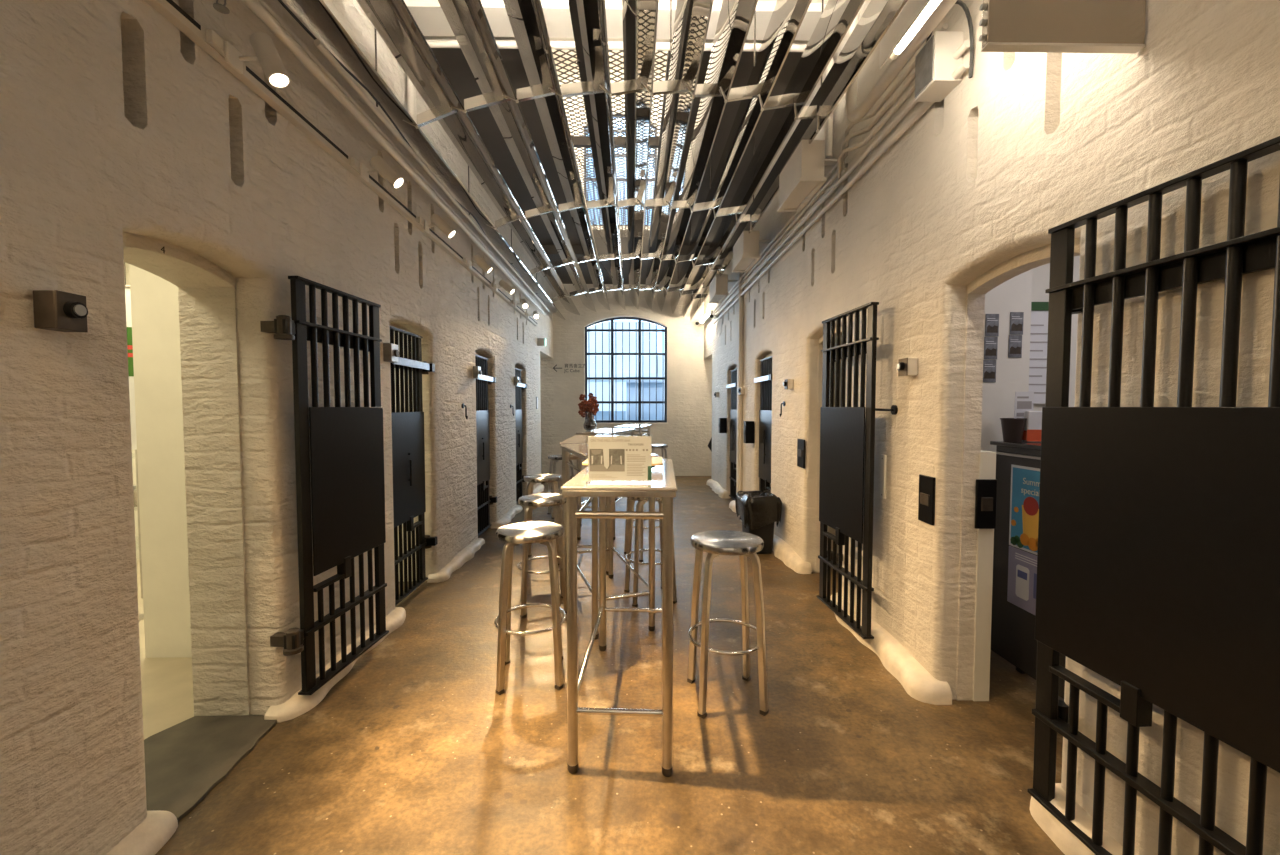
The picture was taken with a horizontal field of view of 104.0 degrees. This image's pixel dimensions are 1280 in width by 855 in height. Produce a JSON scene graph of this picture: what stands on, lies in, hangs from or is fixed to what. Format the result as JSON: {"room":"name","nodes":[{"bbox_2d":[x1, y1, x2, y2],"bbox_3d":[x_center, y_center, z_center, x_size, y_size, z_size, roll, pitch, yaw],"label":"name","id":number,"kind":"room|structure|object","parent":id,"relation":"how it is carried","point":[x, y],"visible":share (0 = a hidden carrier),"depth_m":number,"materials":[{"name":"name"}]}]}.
{"room":"prison interior","nodes":[
{"label":"prison interior","id":0,"kind":"room"},
{"bbox_2d":[124,263,191,657],"bbox_3d":[-3.252,-0.141,4.166,2.630,2.600,8.040,0,2,-1],"label":"wall","id":1,"kind":"structure","parent":0,"point":[154,300],"depth_m":2.59,"materials":[{"name":"paint"}]},
{"bbox_2d":[0,0,553,854],"bbox_3d":[-1.736,-2.673,3.066,0.370,7.850,12.800,0,2,-1],"label":"wall","id":2,"kind":"structure","parent":0,"point":[122,139],"depth_m":1.77,"materials":[{"name":"brick"}]},
{"bbox_2d":[33,290,87,331],"bbox_3d":[-1.480,-0.298,1.287,0.081,0.095,0.070,0,2,-1],"label":"box","id":3,"kind":"object","parent":2,"relation":"attached to","point":[55,310],"visible":1,"depth_m":1.26,"materials":[{"name":"metal"}]},
{"bbox_2d":[260,276,388,694],"bbox_3d":[-1.474,0.253,2.406,0.121,1.811,0.705,0,2,3],"label":"gate","id":4,"kind":"object","parent":2,"relation":"attached to","point":[344,453],"visible":1,"depth_m":2.35,"materials":[{"name":"black metal"}]},
{"bbox_2d":[106,484,543,854],"bbox_3d":[-1.518,1.204,2.527,0.144,0.088,11.480,0,2,-1],"label":"baseboard","id":5,"kind":"structure","parent":2,"relation":"attached to","point":[158,827],"depth_m":2.17,"materials":[{"name":"paint"}]},
{"bbox_2d":[144,0,536,325],"bbox_3d":[-1.537,-1.415,3.521,0.042,0.044,8.400,0,2,-1],"label":"track","id":6,"kind":"object","parent":2,"relation":"attached to","point":[168,9],"visible":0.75,"depth_m":2.16,"materials":[{"name":"metal"}]},
{"bbox_2d":[206,29,290,87],"bbox_3d":[-1.415,-1.354,1.818,0.235,0.182,0.120,-1,3,-32],"label":"track spotlight","id":7,"kind":"object","parent":6,"relation":"attached to","point":[265,50],"visible":1,"depth_m":1.81,"materials":[{"name":"white metal"}]},
{"bbox_2d":[350,156,403,188],"bbox_3d":[-1.418,-1.390,2.701,0.255,0.164,0.121,-1,3,-31],"label":"track spotlight","id":8,"kind":"object","parent":6,"relation":"attached to","point":[384,169],"visible":1,"depth_m":2.69,"materials":[{"name":"white metal"}]},
{"bbox_2d":[417,213,455,237],"bbox_3d":[-1.431,-1.423,3.511,0.256,0.164,0.121,-1,3,-31],"label":"track spotlight","id":9,"kind":"object","parent":6,"relation":"attached to","point":[437,220],"visible":1,"depth_m":3.50,"materials":[{"name":"white metal"}]},
{"bbox_2d":[464,254,492,273],"bbox_3d":[-1.447,-1.461,4.451,0.257,0.164,0.120,-1,3,-32],"label":"track spotlight","id":10,"kind":"object","parent":6,"relation":"attached to","point":[478,260],"visible":1,"depth_m":4.44,"materials":[{"name":"white metal"}]},
{"bbox_2d":[492,280,514,294],"bbox_3d":[-1.460,-1.496,5.310,0.249,0.160,0.137,-1,3,-27],"label":"track spotlight","id":11,"kind":"object","parent":6,"relation":"attached to","point":[502,283],"visible":1,"depth_m":5.30,"materials":[{"name":"white metal"}]},
{"bbox_2d":[383,343,398,362],"bbox_3d":[-1.518,-0.456,3.060,0.062,0.110,0.090,0,2,-1],"label":"box","id":12,"kind":"object","parent":2,"relation":"attached to","point":[390,351],"visible":1,"depth_m":3.02,"materials":[{"name":"metal"}]},
{"bbox_2d":[242,0,545,314],"bbox_3d":[-1.457,-1.633,3.463,0.044,0.042,9.100,0,2,-1],"label":"pipe","id":13,"kind":"object","parent":2,"relation":"attached to","point":[255,6],"visible":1,"depth_m":2.51,"materials":[{"name":"metal"}]},
{"bbox_2d":[258,0,540,307],"bbox_3d":[-1.517,-1.743,3.458,0.024,0.023,9.100,0,2,-1],"label":"conduit","id":14,"kind":"object","parent":2,"relation":"attached to","point":[264,3],"visible":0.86,"depth_m":2.69,"materials":[{"name":"metal"}]},
{"bbox_2d":[390,326,437,605],"bbox_3d":[-1.613,0.244,3.488,0.135,1.811,0.661,0,2,-1],"label":"gate","id":15,"kind":"object","parent":2,"relation":"attached to","point":[408,445],"visible":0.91,"depth_m":3.46,"materials":[{"name":"black metal"}]},
{"bbox_2d":[314,39,549,311],"bbox_3d":[-1.412,-1.749,5.061,0.028,0.027,5.900,0,2,-1],"label":"conduit","id":16,"kind":"object","parent":2,"relation":"attached to","point":[317,42],"visible":1,"depth_m":2.86,"materials":[{"name":"metal"}]},
{"bbox_2d":[475,354,496,535],"bbox_3d":[-1.641,0.174,5.186,0.135,1.811,0.661,0,2,-1],"label":"gate","id":17,"kind":"object","parent":2,"relation":"attached to","point":[484,500],"visible":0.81,"depth_m":5.21,"materials":[{"name":"black metal"}]},
{"bbox_2d":[515,368,526,503],"bbox_3d":[-1.667,0.107,6.815,0.135,1.811,0.661,0,2,-1],"label":"gate","id":18,"kind":"object","parent":2,"relation":"attached to","point":[518,396],"visible":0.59,"depth_m":6.85,"materials":[{"name":"black metal"}]},
{"bbox_2d":[431,48,579,244],"bbox_3d":[-1.149,-2.785,5.428,0.880,0.180,4.390,0,2,-1],"label":"ceiling","id":19,"kind":"structure","parent":0,"point":[452,61],"depth_m":4.50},
{"bbox_2d":[552,49,667,237],"bbox_3d":[-0.249,-2.816,5.452,0.923,0.008,4.376,0,2,-1],"label":"mesh grating","id":20,"kind":"object","parent":19,"relation":"attached to","point":[590,196],"visible":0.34,"depth_m":4.71,"materials":[{"name":"grey metal"}]},
{"bbox_2d":[648,39,672,248],"bbox_3d":[-0.249,-2.665,5.447,0.920,0.060,4.390,0,2,-1],"label":"trim","id":21,"kind":"structure","parent":19,"relation":"attached to","point":[668,54],"depth_m":4.48,"materials":[{"name":"grey metal"}]},
{"bbox_2d":[571,136,658,147],"bbox_3d":[-0.236,-2.663,4.667,0.920,0.080,0.050,0,2,-1],"label":"beam","id":22,"kind":"structure","parent":21,"relation":"attached to","point":[578,141],"depth_m":4.64,"materials":[{"name":"grey metal"}]},
{"bbox_2d":[136,476,1064,854],"bbox_3d":[-0.052,1.340,3.282,9.200,0.313,13.450,0,2,-1],"label":"floor","id":23,"kind":"structure","parent":0,"point":[415,750],"depth_m":1.97,"materials":[{"name":"concrete"}]},
{"bbox_2d":[135,450,142,597],"bbox_3d":[-3.777,0.658,3.590,0.724,1.050,0.344,0,2,-1],"label":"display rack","id":24,"kind":"object","parent":23,"relation":"on","point":[135,450],"visible":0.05,"depth_m":3.42,"materials":[{"name":"metal"}]},
{"bbox_2d":[494,521,566,694],"bbox_3d":[-0.539,0.862,2.469,0.349,0.735,0.349,0,2,-9],"label":"bar stool","id":25,"kind":"object","parent":23,"relation":"on","point":[546,533],"visible":1,"depth_m":2.36,"materials":[{"name":"silver metal"}]},
{"bbox_2d":[517,493,566,617],"bbox_3d":[-0.638,0.827,3.317,0.349,0.735,0.349,-1,2,-13],"label":"bar stool","id":26,"kind":"object","parent":23,"relation":"on","point":[532,501],"visible":0.85,"depth_m":3.21,"materials":[{"name":"silver metal"}]},
{"bbox_2d":[523,474,561,564],"bbox_3d":[-0.839,0.786,4.323,0.349,0.735,0.349,0,2,-6],"label":"bar stool","id":27,"kind":"object","parent":23,"relation":"on","point":[552,479],"visible":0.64,"depth_m":4.21,"materials":[{"name":"silver metal"}]},
{"bbox_2d":[547,455,574,518],"bbox_3d":[-0.958,0.712,6.120,0.349,0.735,0.349,-1,3,-21],"label":"bar stool","id":28,"kind":"object","parent":23,"relation":"on","point":[555,458],"visible":0.49,"depth_m":6.04,"materials":[{"name":"silver metal"}]},
{"bbox_2d":[560,435,616,574],"bbox_3d":[-0.431,0.622,4.473,0.410,1.050,1.100,0,2,-1],"label":"bar table","id":29,"kind":"object","parent":23,"relation":"on","point":[577,439],"visible":0.38,"depth_m":4.06,"materials":[{"name":"metal"}]},
{"bbox_2d":[576,428,634,525],"bbox_3d":[-0.384,0.559,6.007,0.410,1.050,1.100,1,2,13],"label":"bar table","id":30,"kind":"object","parent":23,"relation":"on","point":[606,431],"visible":0.32,"depth_m":5.72,"materials":[{"name":"metal"}]},
{"bbox_2d":[561,444,658,639],"bbox_3d":[-0.241,0.668,3.364,0.410,1.050,1.020,-1,2,-18],"label":"bar table","id":31,"kind":"object","parent":23,"relation":"on","point":[580,451],"visible":0.44,"depth_m":2.96,"materials":[{"name":"metal"}]},
{"bbox_2d":[561,459,676,776],"bbox_3d":[-0.053,0.713,2.256,0.410,1.050,0.970,0,2,3],"label":"bar table","id":32,"kind":"object","parent":23,"relation":"on","point":[662,484],"visible":0.89,"depth_m":1.79,"materials":[{"name":"metal"}]},
{"bbox_2d":[588,436,651,480],"bbox_3d":[-0.074,0.116,1.850,0.250,0.176,0.060,0,2,1],"label":"table sign","id":33,"kind":"object","parent":32,"relation":"on","point":[610,458],"visible":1,"depth_m":1.85,"materials":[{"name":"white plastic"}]},
{"bbox_2d":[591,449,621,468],"bbox_3d":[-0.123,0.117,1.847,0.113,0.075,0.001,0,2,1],"label":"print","id":34,"kind":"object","parent":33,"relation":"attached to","point":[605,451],"depth_m":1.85},
{"bbox_2d":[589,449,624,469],"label":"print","id":35,"kind":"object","parent":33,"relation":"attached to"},
{"bbox_2d":[590,450,624,470],"bbox_3d":[-0.122,0.122,1.847,0.130,0.080,0.001,0,2,1],"label":"print","id":36,"kind":"object","parent":33,"relation":"attached to","point":[592,467],"depth_m":1.85},
{"bbox_2d":[590,456,645,477],"bbox_3d":[-0.083,0.143,1.848,0.207,0.086,0.001,0,2,1],"label":"print","id":37,"kind":"object","parent":33,"relation":"attached to","point":[627,456],"depth_m":1.85},
{"bbox_2d":[582,457,662,466],"bbox_3d":[-0.071,0.167,2.278,0.350,0.040,0.300,0,2,2],"label":"wooden board","id":38,"kind":"object","parent":32,"relation":"on","point":[655,461],"visible":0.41,"depth_m":2.20,"materials":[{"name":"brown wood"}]},
{"bbox_2d":[614,424,651,500],"bbox_3d":[-0.092,0.495,7.587,0.410,1.050,1.100,0,2,8],"label":"bar table","id":39,"kind":"object","parent":23,"relation":"on","point":[638,427],"visible":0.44,"depth_m":7.19,"materials":[{"name":"metal"}]},
{"bbox_2d":[624,498,659,561],"bbox_3d":[0.059,0.779,4.487,0.349,0.735,0.349,-1,3,-31],"label":"bar stool","id":40,"kind":"object","parent":23,"relation":"on","point":[641,559],"visible":0.16,"depth_m":4.32,"materials":[{"name":"silver metal"}]},
{"bbox_2d":[624,497,676,606],"bbox_3d":[0.070,0.820,3.488,0.349,0.735,0.349,-1,2,-13],"label":"bar stool","id":41,"kind":"object","parent":23,"relation":"on","point":[641,500],"visible":0.52,"depth_m":3.39,"materials":[{"name":"silver metal"}]},
{"bbox_2d":[687,530,767,718],"bbox_3d":[0.394,0.870,2.284,0.349,0.735,0.349,0,2,-4],"label":"bar stool","id":42,"kind":"object","parent":23,"relation":"on","point":[716,543],"visible":1,"depth_m":2.17,"materials":[{"name":"silver metal"}]},
{"bbox_2d":[742,522,774,553],"bbox_3d":[1.092,0.902,4.639,0.284,0.478,0.330,0,2,-4],"label":"waste bin","id":43,"kind":"object","parent":23,"relation":"on","point":[766,533],"visible":0.41,"depth_m":4.51,"materials":[{"name":"black plastic"}]},
{"bbox_2d":[735,490,781,529],"bbox_3d":[1.093,0.748,4.635,0.354,0.313,0.406,0,2,-4],"label":"liner","id":44,"kind":"object","parent":43,"relation":"in","point":[757,509],"visible":1,"depth_m":4.45,"materials":[{"name":"black plastic"}]},
{"bbox_2d":[990,441,1065,698],"bbox_3d":[2.157,0.683,1.759,0.572,1.150,1.850,0,2,-1],"label":"counter","id":45,"kind":"object","parent":23,"relation":"on","point":[1012,626],"depth_m":2.55,"materials":[{"name":"grey plastic"}]},
{"bbox_2d":[1000,418,1026,441],"bbox_3d":[1.934,0.013,2.594,0.112,0.122,0.112,0,2,-1],"label":"coffee cup","id":46,"kind":"object","parent":45,"relation":"on","point":[1012,428],"visible":0.98,"depth_m":2.56,"materials":[{"name":"brown"}]},
{"bbox_2d":[990,441,1040,449],"bbox_3d":[2.158,0.119,1.736,0.570,0.020,1.850,0,2,-1],"label":"countertop","id":47,"kind":"structure","parent":45,"relation":"on","point":[1029,445],"depth_m":2.48,"materials":[{"name":"grey plastic"}]},
{"bbox_2d":[1007,546,1036,614],"bbox_3d":[1.879,0.752,2.348,0.007,0.285,0.400,0,2,-1],"label":"flyer","id":48,"kind":"object","parent":45,"relation":"attached to","point":[1022,565],"visible":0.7,"depth_m":2.45,"materials":[{"name":"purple paper"}]},
{"bbox_2d":[1015,564,1028,600],"bbox_3d":[1.876,0.760,2.454,0.002,0.160,0.080,0,2,-1],"label":"picture","id":49,"kind":"object","parent":48,"relation":"attached to","point":[1021,570],"depth_m":2.45,"materials":[{"name":"white paper"}]},
{"bbox_2d":[1015,553,1036,566],"bbox_3d":[1.877,0.642,2.419,0.001,0.028,0.160,0,2,-1],"label":"print","id":50,"kind":"object","parent":48,"relation":"on","point":[1026,559],"depth_m":2.43,"materials":[{"name":"white paper"}]},
{"bbox_2d":[1014,392,1033,440],"bbox_3d":[2.008,-0.057,2.617,0.090,0.260,0.005,0,2,7],"label":"price card","id":51,"kind":"object","parent":45,"relation":"on","point":[1024,401],"visible":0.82,"depth_m":2.61,"materials":[{"name":"white paper"}]},
{"bbox_2d":[1017,396,1031,416],"bbox_3d":[2.008,-0.110,2.613,0.070,0.105,0.001,0,2,7],"label":"print","id":52,"kind":"object","parent":51,"relation":"attached to","point":[1024,403],"depth_m":2.61,"materials":[{"name":"grey"}]},
{"bbox_2d":[1009,464,1039,554],"bbox_3d":[1.878,0.400,2.334,0.008,0.410,0.400,0,2,-1],"label":"poster","id":53,"kind":"object","parent":45,"relation":"attached to","point":[1025,481],"visible":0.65,"depth_m":2.44,"materials":[{"name":"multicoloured paper"}]},
{"bbox_2d":[1022,411,1041,441],"bbox_3d":[2.029,-0.005,2.564,0.100,0.160,0.046,0,2,11],"label":"packet","id":54,"kind":"object","parent":45,"relation":"on","point":[1033,424],"visible":0.56,"depth_m":2.55,"materials":[{"name":"white paper"}]},
{"bbox_2d":[552,49,667,59],"bbox_3d":[-0.052,-6.697,2.953,6.800,0.200,13.450,0,2,-1],"label":"ceiling","id":55,"kind":"structure","parent":0,"point":[553,50],"depth_m":9.18,"materials":[{"name":"paint"}]},
{"bbox_2d":[553,59,703,475],"bbox_3d":[-0.156,-2.943,9.661,6.800,7.850,0.350,0,2,-1],"label":"wall","id":56,"kind":"structure","parent":0,"point":[683,434],"depth_m":9.56,"materials":[{"name":"paint"}]},
{"bbox_2d":[584,114,656,225],"bbox_3d":[-0.371,-4.866,9.569,1.380,2.100,0.170,0,2,-1],"label":"window","id":57,"kind":"structure","parent":56,"relation":"in","point":[618,115],"depth_m":9.49,"materials":[{"name":"glass"}]},
{"bbox_2d":[585,317,666,422],"bbox_3d":[-0.271,-1.114,9.724,1.580,2.030,0.170,0,2,-1],"label":"window","id":58,"kind":"structure","parent":56,"relation":"in","point":[612,330],"depth_m":9.66,"materials":[{"name":"glass"}]},
{"bbox_2d":[541,230,721,283],"bbox_3d":[-0.199,-2.868,8.563,2.880,0.370,1.850,0,2,-1],"label":"ceiling","id":59,"kind":"structure","parent":0,"point":[551,251],"depth_m":8.12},
{"bbox_2d":[665,51,802,245],"bbox_3d":[0.751,-2.786,5.458,1.080,0.180,4.390,0,2,-1],"label":"ceiling","id":60,"kind":"structure","parent":0,"point":[746,63],"depth_m":4.55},
{"bbox_2d":[659,0,828,2],"bbox_3d":[-0.059,-2.571,-0.146,2.880,0.250,6.320,0,2,-1],"label":"ceiling","id":61,"kind":"structure","parent":0,"point":[812,1],"depth_m":3.02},
{"bbox_2d":[291,0,907,319],"bbox_3d":[-0.259,-2.228,4.669,2.610,0.870,9.320,0,2,-1],"label":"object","id":62,"kind":"object","parent":61,"relation":"hanging from","point":[393,20],"visible":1,"depth_m":3.02,"materials":[{"name":"grey metal"}]},
{"bbox_2d":[278,0,544,303],"bbox_3d":[-1.448,-1.803,4.447,0.036,0.055,7.081,0,2,-1],"label":"cable","id":63,"kind":"object","parent":62,"relation":"hanging from","point":[280,1],"visible":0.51,"depth_m":2.54,"materials":[{"name":"grey plastic"}]},
{"bbox_2d":[404,0,844,39],"bbox_3d":[-0.112,-2.680,3.131,2.880,0.300,0.240,0,2,-1],"label":"ceiling beam","id":64,"kind":"structure","parent":61,"relation":"attached to","point":[429,16],"depth_m":3.09,"materials":[{"name":"white paint"}]},
{"bbox_2d":[407,40,833,158],"bbox_3d":[-0.119,-2.170,3.307,2.812,0.726,0.044,0,2,-1],"label":"conduit","id":65,"kind":"object","parent":64,"relation":"attached to","point":[567,45],"visible":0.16,"depth_m":3.28,"materials":[{"name":"metal"}]},
{"bbox_2d":[415,36,830,158],"bbox_3d":[-0.120,-2.199,3.331,2.812,0.781,0.044,0,2,-1],"label":"conduit","id":66,"kind":"object","parent":64,"relation":"attached to","point":[425,37],"visible":0.09,"depth_m":3.30,"materials":[{"name":"metal"}]},
{"bbox_2d":[846,0,956,121],"bbox_3d":[1.195,-2.018,1.467,0.060,0.828,2.658,0,2,-1],"label":"pipe","id":67,"kind":"object","parent":61,"relation":"attached to","point":[854,112],"visible":0.83,"depth_m":2.34,"materials":[{"name":"metal"}]},
{"bbox_2d":[879,0,941,68],"bbox_3d":[0.972,-1.938,1.558,0.095,1.155,0.680,0,2,-1],"label":"batten","id":68,"kind":"object","parent":61,"relation":"attached to","point":[915,13],"visible":1,"depth_m":1.77,"materials":[{"name":"white plastic"}]},
{"bbox_2d":[770,269,1031,700],"bbox_3d":[2.902,-0.152,4.444,2.855,2.600,8.400,0,2,-1],"label":"wall","id":69,"kind":"structure","parent":0,"point":[1015,294],"depth_m":2.73,"materials":[{"name":"paint"}]},
{"bbox_2d":[983,360,995,381],"bbox_3d":[1.913,-0.308,2.737,0.072,0.122,0.004,0,2,-1],"label":"photo card","id":70,"kind":"object","parent":69,"relation":"attached to","point":[989,366],"visible":0.94,"depth_m":2.74,"materials":[{"name":"paper"}]},
{"bbox_2d":[984,337,997,358],"bbox_3d":[1.917,-0.433,2.732,0.072,0.122,0.004,0,2,-1],"label":"photo card","id":71,"kind":"object","parent":69,"relation":"attached to","point":[990,343],"visible":1,"depth_m":2.73,"materials":[{"name":"paper"}]},
{"bbox_2d":[985,314,998,335],"bbox_3d":[1.921,-0.558,2.727,0.072,0.122,0.004,0,2,-1],"label":"photo card","id":72,"kind":"object","parent":69,"relation":"attached to","point":[992,320],"visible":1,"depth_m":2.73,"materials":[{"name":"paper"}]},
{"bbox_2d":[1008,335,1021,357],"bbox_3d":[2.052,-0.443,2.734,0.072,0.122,0.004,0,2,-1],"label":"photo card","id":73,"kind":"object","parent":69,"relation":"attached to","point":[1015,341],"visible":1,"depth_m":2.73,"materials":[{"name":"paper"}]},
{"bbox_2d":[1010,312,1023,334],"bbox_3d":[2.056,-0.568,2.729,0.072,0.122,0.004,0,2,-1],"label":"photo card","id":74,"kind":"object","parent":69,"relation":"attached to","point":[1016,318],"visible":1,"depth_m":2.73,"materials":[{"name":"paper"}]},
{"bbox_2d":[703,0,1279,854],"bbox_3d":[1.414,-2.675,3.116,0.170,7.850,12.800,0,2,-1],"label":"wall","id":75,"kind":"structure","parent":0,"point":[965,203],"depth_m":2.02,"materials":[{"name":"brick"}]},
{"bbox_2d":[709,274,737,302],"bbox_3d":[1.101,-1.783,6.451,0.350,0.255,0.520,0,2,-1],"label":"box","id":76,"kind":"object","parent":75,"relation":"attached to","point":[718,285],"visible":0.98,"depth_m":6.20,"materials":[{"name":"white paint"}]},
{"bbox_2d":[726,369,736,499],"bbox_3d":[1.322,0.103,6.927,0.135,1.811,0.691,0,2,-1],"label":"gate","id":77,"kind":"object","parent":75,"relation":"attached to","point":[733,411],"visible":0.59,"depth_m":7.02,"materials":[{"name":"black metal"}]},
{"bbox_2d":[737,213,743,491],"bbox_3d":[1.250,-0.785,6.214,0.057,3.680,0.060,0,2,-1],"label":"pipe","id":78,"kind":"object","parent":75,"relation":"attached to","point":[741,298],"visible":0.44,"depth_m":6.20,"materials":[{"name":"metal"}]},
{"bbox_2d":[743,421,754,442],"bbox_3d":[1.236,0.052,5.687,0.106,0.250,0.110,0,2,-1],"label":"latch keeper","id":79,"kind":"object","parent":75,"relation":"attached to","point":[748,431],"visible":1,"depth_m":5.63,"materials":[{"name":"black paint"}]},
{"bbox_2d":[732,231,770,271],"bbox_3d":[1.125,-1.720,4.912,0.350,0.255,0.500,0,2,-1],"label":"box","id":80,"kind":"object","parent":75,"relation":"attached to","point":[746,255],"visible":0.98,"depth_m":4.71,"materials":[{"name":"white paint"}]},
{"bbox_2d":[754,356,771,491],"bbox_3d":[1.348,0.170,5.278,0.135,1.811,0.691,0,2,-1],"label":"gate","id":81,"kind":"object","parent":75,"relation":"attached to","point":[765,379],"visible":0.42,"depth_m":5.32,"materials":[{"name":"black metal"}]},
{"bbox_2d":[797,438,804,467],"bbox_3d":[1.306,0.209,4.063,0.018,0.230,0.160,0,2,-1],"label":"latch keeper","id":82,"kind":"object","parent":75,"relation":"attached to","point":[800,442],"visible":1,"depth_m":4.04,"materials":[{"name":"black paint"}]},
{"bbox_2d":[777,140,836,211],"bbox_3d":[1.153,-1.655,3.319,0.345,0.255,0.490,0,2,-1],"label":"box","id":83,"kind":"object","parent":75,"relation":"attached to","point":[801,178],"visible":0.98,"depth_m":3.17,"materials":[{"name":"white paint"}]},
{"bbox_2d":[713,71,914,314],"bbox_3d":[1.236,-1.784,5.202,0.086,0.095,6.100,0,2,-1],"label":"conduit","id":84,"kind":"object","parent":75,"relation":"attached to","point":[911,78],"visible":0.81,"depth_m":3.13,"materials":[{"name":"metal"}]},
{"bbox_2d":[716,82,914,313],"bbox_3d":[1.236,-1.729,5.204,0.086,0.095,6.100,0,2,-1],"label":"conduit","id":85,"kind":"object","parent":75,"relation":"attached to","point":[911,89],"visible":0.74,"depth_m":2.93,"materials":[{"name":"metal"}]},
{"bbox_2d":[713,23,947,310],"bbox_3d":[1.236,-1.839,5.199,0.086,0.095,6.100,0,2,-1],"label":"conduit","id":86,"kind":"object","parent":75,"relation":"attached to","point":[944,26],"visible":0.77,"depth_m":2.82,"materials":[{"name":"metal"}]},
{"bbox_2d":[713,60,969,323],"bbox_3d":[1.267,-1.592,5.135,0.034,0.032,6.250,0,2,-1],"label":"conduit","id":87,"kind":"object","parent":75,"relation":"attached to","point":[964,66],"visible":1,"depth_m":2.91,"materials":[{"name":"metal"}]},
{"bbox_2d":[713,40,969,318],"bbox_3d":[1.267,-1.672,5.132,0.030,0.028,6.250,0,2,-1],"label":"conduit","id":88,"kind":"object","parent":75,"relation":"attached to","point":[957,54],"visible":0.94,"depth_m":3.04,"materials":[{"name":"metal"}]},
{"bbox_2d":[817,302,878,638],"bbox_3d":[1.269,0.230,2.979,0.160,1.811,0.608,0,2,-4],"label":"gate","id":89,"kind":"object","parent":75,"relation":"attached to","point":[847,436],"visible":1,"depth_m":2.90,"materials":[{"name":"black metal"}]},
{"bbox_2d":[880,454,886,498],"bbox_3d":[1.328,0.268,2.735,0.017,0.240,0.044,0,2,-1],"label":"card holder","id":90,"kind":"object","parent":75,"relation":"attached to","point":[883,457],"visible":1,"depth_m":2.72,"materials":[{"name":"white plastic"}]},
{"bbox_2d":[897,358,917,375],"bbox_3d":[1.303,-0.296,2.451,0.076,0.085,0.080,0,2,-1],"label":"box","id":91,"kind":"object","parent":75,"relation":"attached to","point":[905,366],"visible":1,"depth_m":2.41,"materials":[{"name":"white paint"}]},
{"bbox_2d":[706,479,1122,854],"bbox_3d":[1.309,1.169,2.761,0.155,0.137,11.860,0,2,-1],"label":"baseboard","id":92,"kind":"structure","parent":75,"relation":"attached to","point":[918,683],"depth_m":2.29,"materials":[{"name":"paint"}]},
{"bbox_2d":[918,474,935,524],"bbox_3d":[1.334,0.335,2.332,0.018,0.220,0.115,0,2,-1],"label":"latch keeper","id":93,"kind":"object","parent":75,"relation":"attached to","point":[926,504],"visible":1,"depth_m":2.31,"materials":[{"name":"black paint"}]},
{"bbox_2d":[914,31,963,101],"bbox_3d":[1.283,-1.550,2.154,0.124,0.200,0.150,0,2,-1],"label":"junction box","id":94,"kind":"object","parent":75,"relation":"attached to","point":[935,64],"visible":1,"depth_m":2.09,"materials":[{"name":"white metal"}]},
{"bbox_2d":[926,0,973,77],"bbox_3d":[1.280,-1.585,2.083,0.041,0.340,0.211,-1,3,-29],"label":"cable","id":95,"kind":"object","parent":94,"relation":"attached to","point":[962,4],"visible":0.54,"depth_m":2.00,"materials":[{"name":"grey plastic"}]},
{"bbox_2d":[974,479,996,528],"bbox_3d":[1.535,0.340,2.217,0.090,0.220,0.018,0,2,-1],"label":"latch keeper","id":96,"kind":"object","parent":75,"relation":"attached to","point":[986,489],"visible":1,"depth_m":2.21,"materials":[{"name":"black paint"}]},
{"bbox_2d":[979,0,1145,53],"bbox_3d":[1.133,-1.223,1.339,0.438,0.406,0.028,0,2,-1],"label":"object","id":97,"kind":"object","parent":75,"relation":"attached to","point":[1039,26],"visible":1,"depth_m":1.33,"materials":[{"name":"metal"}]},
{"bbox_2d":[1027,136,1279,854],"bbox_3d":[1.337,0.300,1.269,0.105,1.811,0.668,0,2,-4],"label":"gate","id":98,"kind":"object","parent":75,"relation":"attached to","point":[1158,554],"visible":1,"depth_m":1.25,"materials":[{"name":"black metal"}]},
{"bbox_2d":[1031,256,1079,410],"bbox_3d":[2.591,-0.095,3.050,0.920,2.600,0.080,0,2,-1],"label":"wall","id":99,"kind":"structure","parent":0,"point":[1041,274],"depth_m":2.98,"materials":[{"name":"paint"}]},
{"bbox_2d":[1029,302,1048,403],"bbox_3d":[2.353,-0.442,2.972,0.340,0.600,0.020,0,2,-1],"label":"menu board","id":100,"kind":"object","parent":99,"relation":"attached to","point":[1038,333],"visible":0.26,"depth_m":2.97,"materials":[{"name":"white paper"}]},
{"bbox_2d":[1029,325,1047,393],"bbox_3d":[2.342,-0.406,2.971,0.220,0.408,0.002,0,2,-1],"label":"print","id":101,"kind":"object","parent":100,"relation":"attached to","point":[1038,333],"depth_m":2.97,"materials":[{"name":"grey"}]},
{"bbox_3d":[-3.252,-1.515,4.110,2.630,0.150,8.040,0,2,-1],"label":"ceiling","id":102,"kind":"structure","parent":0,"visible":0},
{"bbox_2d":[124,262,136,449],"bbox_3d":[-3.488,-0.627,3.201,0.440,1.550,0.024,-1,3,-21],"label":"hanging banner","id":103,"kind":"object","parent":102,"relation":"hanging from","point":[127,287],"visible":0.02,"depth_m":3.27,"materials":[{"name":"white paper"}]},
{"label":"outside","id":104,"kind":"structure","parent":0,"visible":0},
{"bbox_3d":[-0.440,2.302,27.594,60.000,0.200,35.040,0,2,-1],"label":"ground","id":105,"kind":"structure","parent":104,"visible":0},
{"bbox_2d":[587,321,662,410],"bbox_3d":[0.054,-1.513,27.866,19.000,7.400,8.200,0,2,-1],"label":"sky","id":106,"kind":"structure","parent":105,"relation":"on","point":[618,323],"depth_m":23.87,"materials":[{"name":"white"}]},
{"bbox_2d":[588,380,663,419],"bbox_3d":[-0.276,0.422,17.280,20.000,4.400,2.500,0,2,-1],"label":"wall","id":107,"kind":"structure","parent":105,"relation":"on","point":[632,382],"depth_m":17.97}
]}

